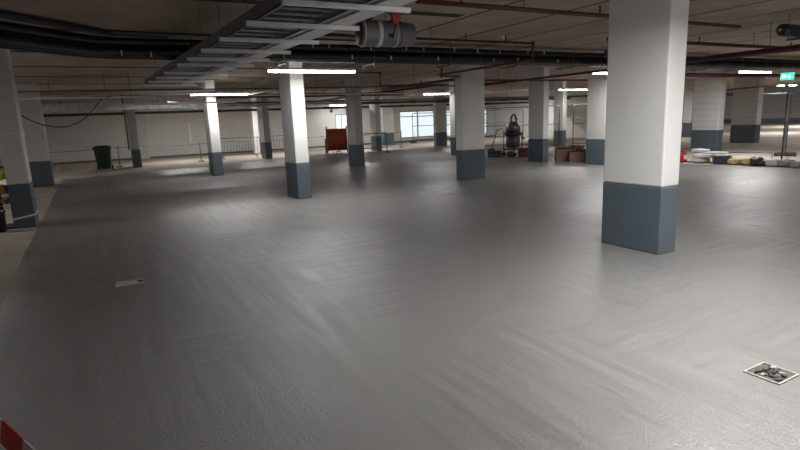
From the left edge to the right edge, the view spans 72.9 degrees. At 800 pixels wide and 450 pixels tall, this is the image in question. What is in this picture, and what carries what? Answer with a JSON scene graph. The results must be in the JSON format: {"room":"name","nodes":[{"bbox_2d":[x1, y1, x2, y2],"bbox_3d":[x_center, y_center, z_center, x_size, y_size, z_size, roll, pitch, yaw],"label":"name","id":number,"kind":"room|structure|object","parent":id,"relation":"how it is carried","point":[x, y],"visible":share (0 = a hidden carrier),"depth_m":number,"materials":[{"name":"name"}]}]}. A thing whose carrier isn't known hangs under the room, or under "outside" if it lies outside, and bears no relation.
{"room":"parking garage","nodes":[
{"label":"parking garage","id":0,"kind":"room"},
{"bbox_2d":[0,95,493,165],"bbox_3d":[-7.312,-6.508,35.059,34.300,3.200,0.300,-8,13,-28],"label":"wall","id":1,"kind":"structure","parent":0,"point":[164,131],"depth_m":31.83,"materials":[{"name":"white paint"}]},
{"bbox_2d":[0,146,324,167],"bbox_3d":[-13.221,-4.073,31.914,20.400,0.100,0.020,-8,13,-28],"label":"baseboard","id":2,"kind":"structure","parent":1,"relation":"attached to","point":[312,146],"depth_m":31.84,"materials":[{"name":"concrete"}]},
{"bbox_2d":[335,114,347,138],"bbox_3d":[-3.946,-6.469,36.899,1.000,2.150,0.100,-8,13,-28],"label":"door","id":3,"kind":"structure","parent":1,"relation":"in","point":[340,119],"depth_m":36.73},
{"bbox_2d":[399,110,433,137],"bbox_3d":[1.284,-7.406,39.746,3.050,1.920,0.070,-8,13,-28],"label":"window","id":4,"kind":"structure","parent":1,"relation":"in","point":[406,130],"depth_m":39.68,"materials":[{"name":"glass"}]},
{"bbox_2d":[0,122,799,449],"bbox_3d":[14.403,-3.854,26.217,63.000,0.304,50.000,-8,13,-28],"label":"floor","id":5,"kind":"structure","parent":0,"point":[405,303],"depth_m":4.89,"materials":[{"name":"grey concrete"}]},
{"bbox_2d":[0,206,6,232],"bbox_3d":[-7.099,-0.113,9.550,0.270,0.475,0.270,-8,13,-28],"label":"bucket","id":6,"kind":"object","parent":5,"relation":"on","point":[3,228],"visible":1,"depth_m":9.54,"materials":[{"name":"plastic"}]},
{"bbox_2d":[0,195,14,228],"bbox_3d":[-7.314,-0.449,9.894,0.500,1.020,0.500,-8,13,-28],"label":"stand","id":7,"kind":"object","parent":5,"relation":"on","point":[3,200],"visible":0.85,"depth_m":9.87,"materials":[{"name":"grey metal"}]},
{"bbox_2d":[0,48,38,228],"bbox_3d":[-7.039,-1.559,9.829,0.346,3.200,0.556,-8,13,-28],"label":"pillar","id":8,"kind":"structure","parent":5,"relation":"on","point":[13,147],"depth_m":9.67,"materials":[{"name":"white paint"}]},
{"bbox_2d":[21,95,144,127],"bbox_3d":[-6.529,-2.651,12.294,0.828,0.791,4.736,-2,11,2],"label":"cable","id":9,"kind":"object","parent":8,"relation":"hanging from","point":[118,95],"visible":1,"depth_m":10.79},
{"bbox_2d":[16,84,54,186],"bbox_3d":[-11.657,-2.833,17.248,0.656,3.200,0.506,-8,13,-28],"label":"pillar","id":10,"kind":"structure","parent":5,"relation":"on","point":[35,134],"depth_m":17.07,"materials":[{"name":"white paint"}]},
{"bbox_2d":[50,144,102,170],"bbox_3d":[-14.671,-3.097,24.740,2.138,1.070,0.612,-8,13,-28],"label":"crowd barrier","id":11,"kind":"object","parent":5,"relation":"on","point":[96,144],"visible":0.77,"depth_m":24.60,"materials":[{"name":"grey metal"}]},
{"bbox_2d":[92,145,113,169],"bbox_3d":[-12.792,-2.892,23.357,0.680,1.050,0.818,-7,12,-23],"label":"wheelie bin","id":12,"kind":"object","parent":5,"relation":"on","point":[102,154],"visible":1,"depth_m":23.06,"materials":[{"name":"green plastic"}]},
{"bbox_2d":[115,278,143,286],"bbox_3d":[-3.027,0.645,6.058,0.290,0.008,0.160,-8,13,-28],"label":"floor drain","id":13,"kind":"object","parent":5,"relation":"on","point":[136,281],"visible":1,"depth_m":6.05,"materials":[{"name":"grey metal"}]},
{"bbox_2d":[124,94,141,167],"bbox_3d":[-12.001,-4.211,24.327,0.346,3.200,0.606,-8,13,-28],"label":"pillar","id":14,"kind":"structure","parent":5,"relation":"on","point":[130,114],"depth_m":24.11,"materials":[{"name":"grey paint"}]},
{"bbox_2d":[134,101,149,158],"bbox_3d":[-14.692,-5.354,30.686,0.600,3.200,0.300,-8,13,-28],"label":"pillar","id":15,"kind":"structure","parent":5,"relation":"on","point":[140,118],"depth_m":30.62,"materials":[{"name":"grey paint"}]},
{"bbox_2d":[201,80,223,175],"bbox_3d":[-6.450,-3.307,18.601,0.326,3.200,0.756,-8,13,-28],"label":"pillar","id":16,"kind":"structure","parent":5,"relation":"on","point":[210,109],"depth_m":18.36,"materials":[{"name":"white paint"}]},
{"bbox_2d":[220,136,260,159],"bbox_3d":[-8.258,-3.976,27.908,2.138,1.070,0.612,-8,12,-26],"label":"crowd barrier","id":17,"kind":"object","parent":5,"relation":"on","point":[257,136],"visible":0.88,"depth_m":27.93,"materials":[{"name":"metal"}]},
{"bbox_2d":[249,98,260,154],"bbox_3d":[-8.228,-5.609,30.671,0.300,3.200,0.400,-8,13,-28],"label":"pillar","id":18,"kind":"structure","parent":5,"relation":"on","point":[253,114],"depth_m":30.55,"materials":[{"name":"white paint"}]},
{"bbox_2d":[257,92,272,158],"bbox_3d":[-6.728,-4.922,26.872,0.326,3.200,0.806,-8,13,-28],"label":"pillar","id":19,"kind":"structure","parent":5,"relation":"on","point":[263,112],"depth_m":26.65,"materials":[{"name":"grey paint"}]},
{"bbox_2d":[277,62,311,198],"bbox_3d":[-2.388,-2.217,12.231,0.316,3.200,0.806,-8,13,-28],"label":"pillar","id":20,"kind":"structure","parent":5,"relation":"on","point":[291,85],"depth_m":12.01,"materials":[{"name":"white paint"}]},
{"bbox_2d":[324,126,347,153],"bbox_3d":[-3.346,-4.526,28.759,1.320,1.430,1.400,-3,11,-5],"label":"cart","id":21,"kind":"object","parent":5,"relation":"on","point":[336,139],"visible":0.98,"depth_m":28.25,"materials":[{"name":"red wood"}]},
{"bbox_2d":[344,78,364,165],"bbox_3d":[-1.699,-3.819,20.241,0.326,3.200,0.756,-8,13,-28],"label":"pillar","id":22,"kind":"structure","parent":5,"relation":"on","point":[353,102],"depth_m":20.03,"materials":[{"name":"grey paint"}]},
{"bbox_2d":[369,91,381,150],"bbox_3d":[-1.355,-5.681,29.640,0.306,3.200,0.706,-8,13,-28],"label":"pillar","id":23,"kind":"structure","parent":5,"relation":"on","point":[375,123],"depth_m":29.48,"materials":[{"name":"white paint"}]},
{"bbox_2d":[380,96,393,144],"bbox_3d":[-0.855,-6.873,35.603,0.756,3.200,0.406,-8,13,-28],"label":"pillar","id":24,"kind":"structure","parent":5,"relation":"on","point":[386,113],"depth_m":35.47,"materials":[{"name":"grey paint"}]},
{"bbox_2d":[410,112,449,142],"bbox_3d":[2.306,-6.825,37.770,3.540,2.022,0.600,-8,13,-28],"label":"mesh fence","id":25,"kind":"object","parent":5,"relation":"on","point":[430,112],"visible":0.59,"depth_m":37.33,"materials":[{"name":"metal"}]},
{"bbox_2d":[433,90,446,145],"bbox_3d":[2.354,-6.272,31.893,0.756,3.200,0.306,-8,13,-28],"label":"pillar","id":26,"kind":"structure","parent":5,"relation":"on","point":[439,109],"depth_m":31.79,"materials":[{"name":"grey paint"}]},
{"bbox_2d":[449,81,455,155],"bbox_3d":[2.396,-4.650,23.634,0.256,3.200,0.406,-8,13,-28],"label":"pillar","id":27,"kind":"structure","parent":5,"relation":"on","point":[451,88],"depth_m":23.56,"materials":[{"name":"grey paint"}]},
{"bbox_2d":[455,64,484,180],"bbox_3d":[1.867,-2.813,14.399,0.736,3.200,0.326,-8,13,-28],"label":"pillar","id":28,"kind":"structure","parent":5,"relation":"on","point":[469,86],"depth_m":14.27,"materials":[{"name":"white paint"}]},
{"bbox_2d":[487,150,501,157],"bbox_3d":[3.846,-2.890,22.014,0.574,0.260,0.381,-1,11,5],"label":"box","id":29,"kind":"object","parent":5,"relation":"on","point":[495,153],"visible":0.98,"depth_m":21.88,"materials":[{"name":"blue plastic"}]},
{"bbox_2d":[484,109,523,138],"bbox_3d":[6.384,-6.784,36.732,4.082,2.022,0.600,0,11,9],"label":"mesh fence","id":30,"kind":"object","parent":5,"relation":"on","point":[502,109],"visible":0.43,"depth_m":36.60,"materials":[{"name":"metal"}]},
{"bbox_2d":[502,114,522,155],"bbox_3d":[4.645,-3.735,22.382,0.696,1.708,0.995,8,15,43],"label":"vacuum","id":31,"kind":"object","parent":5,"relation":"on","point":[513,132],"visible":0.81,"depth_m":22.21,"materials":[{"name":"metal"}]},
{"bbox_2d":[484,105,560,146],"bbox_3d":[5.259,-4.702,26.371,5.035,2.022,0.600,2,12,21],"label":"mesh fence","id":32,"kind":"object","parent":5,"relation":"on","point":[549,105],"visible":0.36,"depth_m":26.04,"materials":[{"name":"metal"}]},
{"bbox_2d":[518,147,527,156],"bbox_3d":[4.961,-2.894,21.546,0.524,0.360,0.411,0,11,11],"label":"box","id":33,"kind":"object","parent":5,"relation":"on","point":[522,152],"visible":0.64,"depth_m":21.41,"materials":[{"name":"red plastic"}]},
{"bbox_2d":[528,67,548,161],"bbox_3d":[4.847,-3.828,18.952,0.256,3.200,0.756,-8,13,-28],"label":"pillar","id":34,"kind":"structure","parent":5,"relation":"on","point":[538,121],"depth_m":18.81,"materials":[{"name":"white paint"}]},
{"bbox_2d":[553,81,566,146],"bbox_3d":[7.916,-5.486,26.765,0.256,3.200,0.606,-8,13,-28],"label":"pillar","id":35,"kind":"structure","parent":5,"relation":"on","point":[560,97],"depth_m":26.63,"materials":[{"name":"grey paint"}]},
{"bbox_2d":[555,146,568,160],"bbox_3d":[5.692,-2.506,19.077,0.404,0.495,0.480,-1,11,5],"label":"cardboard box","id":36,"kind":"object","parent":5,"relation":"on","point":[561,152],"visible":0.91,"depth_m":18.94,"materials":[{"name":"brown cardboard"}]},
{"bbox_2d":[568,149,585,161],"bbox_3d":[6.113,-2.367,18.491,0.664,0.415,0.580,0,11,12],"label":"cardboard box","id":37,"kind":"object","parent":5,"relation":"on","point":[574,155],"visible":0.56,"depth_m":18.31,"materials":[{"name":"brown cardboard"}]},
{"bbox_2d":[572,104,586,144],"bbox_3d":[9.708,-4.627,25.085,3.467,2.022,0.600,0,11,11],"label":"mesh fence","id":38,"kind":"object","parent":5,"relation":"on","point":[575,104],"visible":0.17,"depth_m":25.34,"materials":[{"name":"metal"}]},
{"bbox_2d":[585,67,606,164],"bbox_3d":[6.256,-3.508,17.040,0.246,3.200,0.756,-8,13,-28],"label":"pillar","id":39,"kind":"structure","parent":5,"relation":"on","point":[597,83],"depth_m":17.00,"materials":[{"name":"grey paint"}]},
{"bbox_2d":[601,0,688,254],"bbox_3d":[2.892,-1.293,6.458,0.316,3.200,0.836,-8,13,-28],"label":"pillar","id":40,"kind":"structure","parent":5,"relation":"on","point":[647,39],"depth_m":6.31,"materials":[{"name":"white paint"}]},
{"bbox_2d":[682,79,694,136],"bbox_3d":[16.631,-6.676,31.050,0.406,3.200,0.556,-8,13,-28],"label":"pillar","id":41,"kind":"structure","parent":5,"relation":"on","point":[689,84],"depth_m":30.93,"materials":[{"name":"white paint"}]},
{"bbox_2d":[690,158,709,162],"bbox_3d":[9.277,-2.001,16.707,0.414,0.146,0.565,-4,11,-8],"label":"sack","id":42,"kind":"object","parent":5,"relation":"on","point":[696,160],"visible":0.91,"depth_m":16.53,"materials":[{"name":"white fabric"}]},
{"bbox_2d":[691,153,714,157],"bbox_3d":[9.330,-2.122,16.586,0.446,0.142,0.698,-7,12,-24],"label":"sack","id":43,"kind":"object","parent":42,"relation":"on","point":[697,155],"visible":0.88,"depth_m":16.43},
{"bbox_2d":[690,68,727,150],"bbox_3d":[11.736,-4.424,20.589,0.356,3.200,1.036,-8,13,-28],"label":"pillar","id":44,"kind":"structure","parent":5,"relation":"on","point":[709,92],"depth_m":20.43,"materials":[{"name":"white paint"}]},
{"bbox_2d":[713,154,730,163],"bbox_3d":[9.523,-1.942,16.000,0.410,0.275,0.270,6,14,36],"label":"printed box","id":45,"kind":"object","parent":5,"relation":"on","point":[718,158],"visible":0.94,"depth_m":15.92,"materials":[{"name":"blue cardboard"}]},
{"bbox_2d":[729,69,765,142],"bbox_3d":[15.641,-5.329,24.396,0.406,3.200,1.106,-8,13,-28],"label":"pillar","id":46,"kind":"structure","parent":5,"relation":"on","point":[747,103],"depth_m":24.23,"materials":[{"name":"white paint"}]},
{"bbox_2d":[749,156,765,165],"bbox_3d":[10.043,-1.777,15.149,0.319,0.305,0.519,-8,13,-28],"label":"bag","id":47,"kind":"object","parent":5,"relation":"on","point":[756,160],"visible":0.92,"depth_m":15.06,"materials":[{"name":"plastic"}]},
{"bbox_2d":[743,362,799,384],"bbox_3d":[2.364,0.941,3.448,0.237,0.028,0.215,-8,13,-28],"label":"floor drain","id":48,"kind":"object","parent":5,"relation":"on","point":[771,373],"visible":1,"depth_m":3.44,"materials":[{"name":"silver metal"}]},
{"bbox_2d":[774,91,795,158],"bbox_3d":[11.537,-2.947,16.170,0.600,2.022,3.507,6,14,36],"label":"post","id":49,"kind":"object","parent":5,"relation":"on","point":[783,152],"visible":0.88,"depth_m":16.36,"materials":[{"name":"metal"}]},
{"bbox_2d":[777,159,794,166],"bbox_3d":[10.462,-1.679,14.673,0.417,0.210,0.415,-12,14,-40],"label":"sack","id":50,"kind":"object","parent":5,"relation":"on","point":[782,162],"visible":0.79,"depth_m":14.55,"materials":[{"name":"white fabric"}]},
{"bbox_3d":[-17.768,-2.451,22.381,0.320,0.950,0.312,-8,13,-28],"label":"barrier post","id":51,"kind":"object","parent":5,"relation":"on","visible":0},
{"bbox_2d":[49,132,400,152],"bbox_3d":[-8.863,-4.144,27.182,20.500,0.082,0.022,-8,13,-28],"label":"rope","id":52,"kind":"object","parent":51,"relation":"attached to","point":[396,132],"visible":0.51,"depth_m":26.19,"materials":[{"name":"plastic"}]},
{"bbox_3d":[0.359,1.161,0.582,0.300,0.850,0.300,-8,13,-28],"label":"post","id":53,"kind":"object","parent":5,"relation":"on","visible":0},
{"bbox_2d":[0,417,34,449],"bbox_3d":[-1.445,0.697,1.916,4.550,0.112,0.021,6,14,38],"label":"barrier tape","id":54,"kind":"object","parent":53,"relation":"attached to","point":[10,439],"visible":1,"depth_m":1.80,"materials":[{"name":"red plastic"}]},
{"bbox_2d":[0,0,799,103],"bbox_3d":[14.267,-7.284,25.542,63.000,0.300,50.000,-8,13,-28],"label":"ceiling","id":55,"kind":"structure","parent":0,"point":[549,32],"depth_m":10.67,"materials":[{"name":"concrete"}]},
{"bbox_2d":[0,11,168,37],"bbox_3d":[-5.123,-2.469,6.027,0.671,0.100,6.377,2,12,21],"label":"cable tray","id":56,"kind":"object","parent":55,"relation":"hanging from","point":[6,15],"visible":1,"depth_m":7.63,"materials":[{"name":"metal"}]},
{"bbox_2d":[38,77,214,99],"bbox_3d":[-8.062,-3.994,15.523,5.096,0.540,1.646,-3,11,-2],"label":"cable tray","id":57,"kind":"object","parent":55,"relation":"hanging from","point":[101,93],"visible":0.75,"depth_m":15.37,"materials":[{"name":"metal"}]},
{"bbox_2d":[140,62,197,86],"bbox_3d":[-5.072,-3.350,11.896,1.140,0.640,0.042,-8,13,-28],"label":"support strut","id":58,"kind":"object","parent":55,"relation":"hanging from","point":[144,85],"visible":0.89,"depth_m":11.88,"materials":[{"name":"metal"}]},
{"bbox_2d":[147,62,207,82],"bbox_3d":[-4.525,-3.198,11.012,1.140,0.640,0.042,-8,13,-28],"label":"support strut","id":59,"kind":"object","parent":55,"relation":"hanging from","point":[206,81],"visible":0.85,"depth_m":11.03,"materials":[{"name":"metal"}]},
{"bbox_2d":[154,60,218,78],"bbox_3d":[-4.020,-3.057,10.195,1.140,0.640,0.042,-8,13,-28],"label":"support strut","id":60,"kind":"object","parent":55,"relation":"hanging from","point":[156,77],"visible":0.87,"depth_m":10.20,"materials":[{"name":"metal"}]},
{"bbox_2d":[144,83,235,104],"bbox_3d":[-6.994,-4.317,17.620,2.700,0.800,2.200,-8,13,-28],"label":"cable tray","id":61,"kind":"object","parent":55,"relation":"hanging from","point":[163,101],"visible":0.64,"depth_m":16.70,"materials":[{"name":"metal"}]},
{"bbox_2d":[144,101,235,104],"bbox_3d":[-6.980,-3.973,17.687,2.700,0.100,2.200,-8,13,-28],"label":"tray","id":62,"kind":"object","parent":61,"relation":"on","point":[159,102],"depth_m":16.70,"materials":[{"name":"metal"}]},
{"bbox_2d":[41,92,340,99],"bbox_3d":[-8.655,-5.516,22.753,16.000,0.298,0.100,-8,13,-28],"label":"pipe","id":63,"kind":"object","parent":55,"relation":"hanging from","point":[84,92],"visible":0.12,"depth_m":21.50,"materials":[{"name":"metal"}]},
{"bbox_2d":[42,91,345,111],"bbox_3d":[-9.859,-5.314,23.118,17.800,0.740,0.590,-8,13,-28],"label":"air duct","id":64,"kind":"object","parent":55,"relation":"hanging from","point":[100,107],"visible":0.58,"depth_m":22.50,"materials":[{"name":"metal"}]},
{"bbox_2d":[163,60,232,73],"bbox_3d":[-3.510,-2.916,9.370,1.140,0.640,0.042,-8,13,-28],"label":"support strut","id":65,"kind":"object","parent":55,"relation":"hanging from","point":[165,72],"visible":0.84,"depth_m":9.35,"materials":[{"name":"metal"}]},
{"bbox_2d":[174,28,253,66],"bbox_3d":[-2.833,-2.727,8.275,1.140,0.640,0.042,-8,13,-28],"label":"support strut","id":66,"kind":"object","parent":55,"relation":"hanging from","point":[178,64],"visible":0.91,"depth_m":8.28,"materials":[{"name":"metal"}]},
{"bbox_2d":[189,85,248,95],"bbox_3d":[-5.856,-4.487,17.542,1.874,0.565,0.084,-8,13,-28],"label":"light","id":67,"kind":"object","parent":55,"relation":"hanging from","point":[217,93],"visible":0.63,"depth_m":17.66,"materials":[{"name":"white plastic"}]},
{"bbox_2d":[191,94,247,95],"bbox_3d":[-5.846,-4.242,17.590,1.810,0.061,0.064,-8,13,-28],"label":"diffuser","id":68,"kind":"object","parent":67,"relation":"attached to","point":[191,94],"depth_m":17.54,"materials":[{"name":"white"}]},
{"bbox_2d":[183,13,269,61],"bbox_3d":[-2.427,-2.615,7.618,1.140,0.640,0.042,-8,13,-28],"label":"support strut","id":69,"kind":"object","parent":55,"relation":"hanging from","point":[188,58],"visible":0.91,"depth_m":7.62,"materials":[{"name":"metal"}]},
{"bbox_2d":[17,85,454,92],"bbox_3d":[-4.872,-3.704,14.745,17.500,0.134,0.036,-8,13,-28],"label":"conduit","id":70,"kind":"object","parent":55,"relation":"hanging from","point":[447,85],"visible":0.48,"depth_m":14.41,"materials":[{"name":"metal"}]},
{"bbox_2d":[197,0,290,55],"bbox_3d":[-1.958,-2.484,6.861,1.140,0.640,0.042,-8,13,-28],"label":"support strut","id":71,"kind":"object","parent":55,"relation":"hanging from","point":[202,49],"visible":0.92,"depth_m":6.86,"materials":[{"name":"metal"}]},
{"bbox_2d":[144,0,376,83],"bbox_3d":[-2.223,-2.304,7.009,0.670,0.110,11.730,-9,13,-30],"label":"cable tray","id":72,"kind":"object","parent":71,"relation":"on","point":[264,8],"visible":0.64,"depth_m":5.86,"materials":[{"name":"metal"}]},
{"bbox_2d":[184,0,315,68],"bbox_3d":[-2.266,-2.296,6.985,0.050,0.029,11.707,-9,13,-30],"label":"power cable","id":73,"kind":"object","parent":72,"relation":"in","point":[292,11],"visible":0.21,"depth_m":5.67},
{"bbox_2d":[187,0,320,68],"bbox_3d":[-2.229,-2.302,7.005,0.050,0.029,11.707,-9,13,-30],"label":"power cable","id":74,"kind":"object","parent":72,"relation":"in","point":[297,11],"visible":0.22,"depth_m":5.31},
{"bbox_2d":[183,0,326,71],"bbox_3d":[-2.191,-2.308,7.026,0.050,0.029,11.707,-9,13,-30],"label":"power cable","id":75,"kind":"object","parent":72,"relation":"in","point":[302,11],"visible":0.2,"depth_m":5.32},
{"bbox_2d":[186,0,333,71],"bbox_3d":[-2.154,-2.313,7.046,0.050,0.029,11.708,-9,13,-30],"label":"power cable","id":76,"kind":"object","parent":72,"relation":"in","point":[306,12],"visible":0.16,"depth_m":5.19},
{"bbox_2d":[194,0,348,71],"bbox_3d":[-2.042,-2.329,7.108,0.050,0.029,11.706,-9,13,-30],"label":"power cable","id":77,"kind":"object","parent":72,"relation":"in","point":[318,13],"visible":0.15,"depth_m":5.40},
{"bbox_2d":[181,0,416,83],"bbox_3d":[-1.765,-2.347,7.263,0.240,0.060,11.715,-9,13,-30],"label":"cable tray","id":78,"kind":"object","parent":71,"relation":"on","point":[355,16],"visible":0.44,"depth_m":5.74,"materials":[{"name":"metal"}]},
{"bbox_2d":[217,0,319,45],"bbox_3d":[-1.463,-2.347,6.061,1.140,0.640,0.042,-8,13,-28],"label":"support strut","id":79,"kind":"object","parent":55,"relation":"hanging from","point":[221,39],"visible":0.95,"depth_m":6.06,"materials":[{"name":"metal"}]},
{"bbox_2d":[18,71,528,99],"bbox_3d":[-3.749,-4.228,16.229,21.000,0.691,0.044,-8,13,-28],"label":"conduit","id":80,"kind":"object","parent":55,"relation":"hanging from","point":[127,71],"visible":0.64,"depth_m":15.57,"materials":[{"name":"metal"}]},
{"bbox_2d":[276,54,285,68],"bbox_3d":[-2.191,-3.139,9.888,0.030,0.505,0.540,-8,13,-28],"label":"hanger","id":81,"kind":"object","parent":55,"relation":"hanging from","point":[277,65],"visible":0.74,"depth_m":9.90,"materials":[{"name":"metal"}]},
{"bbox_2d":[0,45,799,69],"bbox_3d":[5.047,-4.095,13.632,31.057,0.162,3.324,-10,14,-35],"label":"insulated pipe","id":82,"kind":"object","parent":81,"relation":"on","point":[1,46],"visible":0.27,"depth_m":10.15,"materials":[{"name":"black rubber"}]},
{"bbox_2d":[0,32,783,63],"bbox_3d":[5.050,-4.256,13.594,31.043,0.148,3.320,-10,14,-35],"label":"insulated pipe","id":83,"kind":"object","parent":82,"relation":"on","point":[0,32],"visible":0.04,"depth_m":10.20,"materials":[{"name":"black rubber"}]},
{"bbox_2d":[43,92,528,116],"bbox_3d":[-4.427,-6.648,29.112,33.300,0.860,0.440,-8,13,-28],"label":"cable tray","id":84,"kind":"object","parent":55,"relation":"hanging from","point":[502,102],"visible":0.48,"depth_m":26.77,"materials":[{"name":"metal"}]},
{"bbox_2d":[246,0,359,32],"bbox_3d":[-0.927,-2.198,5.193,1.140,0.640,0.042,-8,13,-28],"label":"support strut","id":85,"kind":"object","parent":55,"relation":"hanging from","point":[248,22],"visible":1,"depth_m":5.20,"materials":[{"name":"metal"}]},
{"bbox_2d":[216,85,402,98],"bbox_3d":[-3.545,-5.602,22.632,8.400,0.481,0.170,-8,13,-28],"label":"pipe","id":86,"kind":"object","parent":55,"relation":"hanging from","point":[247,85],"visible":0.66,"depth_m":22.57,"materials":[{"name":"grey metal"}]},
{"bbox_2d":[266,62,355,72],"bbox_3d":[-1.752,-3.320,10.771,1.874,0.565,0.084,-8,13,-28],"label":"light","id":87,"kind":"object","parent":55,"relation":"hanging from","point":[268,69],"visible":0.97,"depth_m":10.75,"materials":[{"name":"white plastic"}]},
{"bbox_2d":[268,70,354,72],"bbox_3d":[-1.743,-3.075,10.819,1.810,0.061,0.064,-8,13,-28],"label":"diffuser","id":88,"kind":"object","parent":87,"relation":"attached to","point":[269,71],"depth_m":10.78,"materials":[{"name":"white"}]},
{"bbox_2d":[281,0,410,13],"bbox_3d":[-0.422,-2.057,4.377,1.140,0.640,0.042,-8,13,-28],"label":"support strut","id":89,"kind":"object","parent":55,"relation":"hanging from","point":[305,3],"visible":1,"depth_m":4.39,"materials":[{"name":"metal"}]},
{"bbox_2d":[306,77,427,99],"bbox_3d":[-2.296,-6.005,24.442,0.080,0.488,14.000,-8,13,-28],"label":"pipe","id":90,"kind":"object","parent":55,"relation":"hanging from","point":[411,88],"visible":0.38,"depth_m":21.17,"materials":[{"name":"grey metal"}]},
{"bbox_2d":[355,16,415,47],"bbox_3d":[-0.217,-2.818,7.823,0.866,0.486,0.392,-7,12,-24],"label":"fan","id":91,"kind":"object","parent":55,"relation":"hanging from","point":[372,33],"visible":0.8,"depth_m":7.69,"materials":[{"name":"grey metal"}]},
{"bbox_2d":[326,65,446,86],"bbox_3d":[-0.256,-3.823,13.521,3.400,0.715,0.070,-8,13,-28],"label":"pipe","id":92,"kind":"object","parent":55,"relation":"hanging from","point":[379,72],"visible":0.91,"depth_m":13.70,"materials":[{"name":"grey metal"}]},
{"bbox_2d":[388,12,403,38],"bbox_3d":[-0.049,-2.505,6.412,0.192,0.582,0.042,-8,13,-28],"label":"switch","id":93,"kind":"object","parent":55,"relation":"hanging from","point":[395,17],"visible":0.9,"depth_m":6.41,"materials":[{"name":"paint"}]},
{"bbox_2d":[224,85,586,103],"bbox_3d":[2.310,-6.721,27.595,22.000,0.660,0.540,-8,13,-28],"label":"cable tray","id":94,"kind":"object","parent":55,"relation":"hanging from","point":[398,99],"visible":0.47,"depth_m":26.01,"materials":[{"name":"metal"}]},
{"bbox_2d":[323,25,534,75],"bbox_3d":[-0.240,-3.303,10.464,4.587,0.558,3.218,-8,13,-28],"label":"pipe","id":95,"kind":"object","parent":55,"relation":"hanging from","point":[532,43],"visible":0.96,"depth_m":9.91,"materials":[{"name":"red metal"}]},
{"bbox_2d":[362,89,570,104],"bbox_3d":[4.466,-7.607,31.821,15.000,0.720,0.540,-8,13,-28],"label":"air duct","id":96,"kind":"object","parent":55,"relation":"hanging from","point":[515,99],"visible":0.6,"depth_m":30.07,"materials":[{"name":"metal"}]},
{"bbox_2d":[484,76,587,80],"bbox_3d":[4.943,-4.935,17.585,7.400,0.508,0.060,-8,13,-28],"label":"pipe","id":97,"kind":"object","parent":55,"relation":"hanging from","point":[516,76],"visible":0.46,"depth_m":17.46,"materials":[{"name":"metal"}]},
{"bbox_2d":[415,0,740,28],"bbox_3d":[2.873,-2.968,7.397,6.200,0.277,0.060,-8,13,-28],"label":"pipe","id":98,"kind":"object","parent":55,"relation":"hanging from","point":[428,2],"visible":0.84,"depth_m":6.70,"materials":[{"name":"red metal"}]},
{"bbox_2d":[381,21,799,90],"bbox_3d":[3.401,-4.559,16.302,0.178,0.632,17.000,-8,13,-28],"label":"pipe","id":99,"kind":"object","parent":55,"relation":"hanging from","point":[791,48],"visible":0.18,"depth_m":11.13,"materials":[{"name":"red metal"}]},
{"bbox_2d":[606,32,792,48],"bbox_3d":[8.815,-4.119,12.194,12.000,0.333,0.070,-8,13,-28],"label":"pipe","id":100,"kind":"object","parent":55,"relation":"hanging from","point":[699,43],"visible":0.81,"depth_m":11.04,"materials":[{"name":"red metal"}]},
{"bbox_2d":[686,69,779,94],"bbox_3d":[13.080,-5.872,21.788,0.060,0.928,8.201,-1,11,8],"label":"pipe","id":101,"kind":"object","parent":55,"relation":"hanging from","point":[759,69],"visible":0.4,"depth_m":19.53,"materials":[{"name":"metal"}]},
{"bbox_2d":[685,73,799,76],"bbox_3d":[15.811,-6.238,21.947,18.000,0.487,0.140,-8,13,-28],"label":"pipe","id":102,"kind":"object","parent":55,"relation":"hanging from","point":[686,74],"visible":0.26,"depth_m":19.92,"materials":[{"name":"red metal"}]},
{"bbox_2d":[736,55,771,72],"bbox_3d":[11.084,-5.035,16.888,1.874,0.565,0.084,-8,13,-28],"label":"light","id":103,"kind":"object","parent":55,"relation":"hanging from","point":[738,70],"visible":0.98,"depth_m":16.86,"materials":[{"name":"white plastic"}]},
{"bbox_2d":[780,53,794,79],"bbox_3d":[11.306,-4.660,15.752,0.343,0.840,0.054,5,13,31],"label":"exit sign","id":104,"kind":"object","parent":55,"relation":"hanging from","point":[784,75],"visible":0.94,"depth_m":15.79,"materials":[{"name":"teal plastic"}]},
{"bbox_2d":[776,14,799,40],"bbox_3d":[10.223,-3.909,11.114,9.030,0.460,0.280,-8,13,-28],"label":"fan","id":105,"kind":"object","parent":55,"relation":"hanging from","point":[785,30],"visible":1,"depth_m":9.03,"materials":[{"name":"metal"}]},
{"bbox_2d":[493,87,587,137],"bbox_3d":[10.747,-7.697,37.439,0.300,3.200,13.000,-8,13,-28],"label":"wall partition","id":106,"kind":"structure","parent":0,"point":[579,112],"depth_m":37.59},
{"bbox_2d":[682,85,799,119],"bbox_3d":[41.252,-9.425,40.031,0.300,3.200,49.000,-8,13,-28],"label":"wall","id":107,"kind":"structure","parent":0,"point":[773,106],"depth_m":50.52,"materials":[{"name":"white paint"}]},
{"bbox_2d":[682,118,799,122],"bbox_3d":[41.134,-8.003,40.211,0.100,0.350,49.000,-8,13,-28],"label":"baseboard","id":108,"kind":"structure","parent":107,"relation":"attached to","point":[762,119],"depth_m":50.71,"materials":[{"name":"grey paint"}]},
{"bbox_3d":[-2.403,-3.002,9.567,0.024,0.080,0.024,-8,13,-28],"label":"clip","id":109,"kind":"object","parent":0,"visible":0},
{"bbox_2d":[0,33,799,68],"bbox_3d":[5.199,-4.085,13.499,30.906,0.168,3.492,-10,14,-35],"label":"insulated pipe","id":110,"kind":"object","parent":109,"relation":"attached to","point":[12,40],"visible":0.72,"depth_m":10.22,"materials":[{"name":"black rubber"}]},
{"bbox_2d":[0,20,799,63],"bbox_3d":[5.194,-4.242,13.469,30.900,0.152,3.477,-10,14,-35],"label":"insulated pipe","id":111,"kind":"object","parent":110,"relation":"on","point":[8,27],"visible":0.7,"depth_m":10.11,"materials":[{"name":"black plastic"}]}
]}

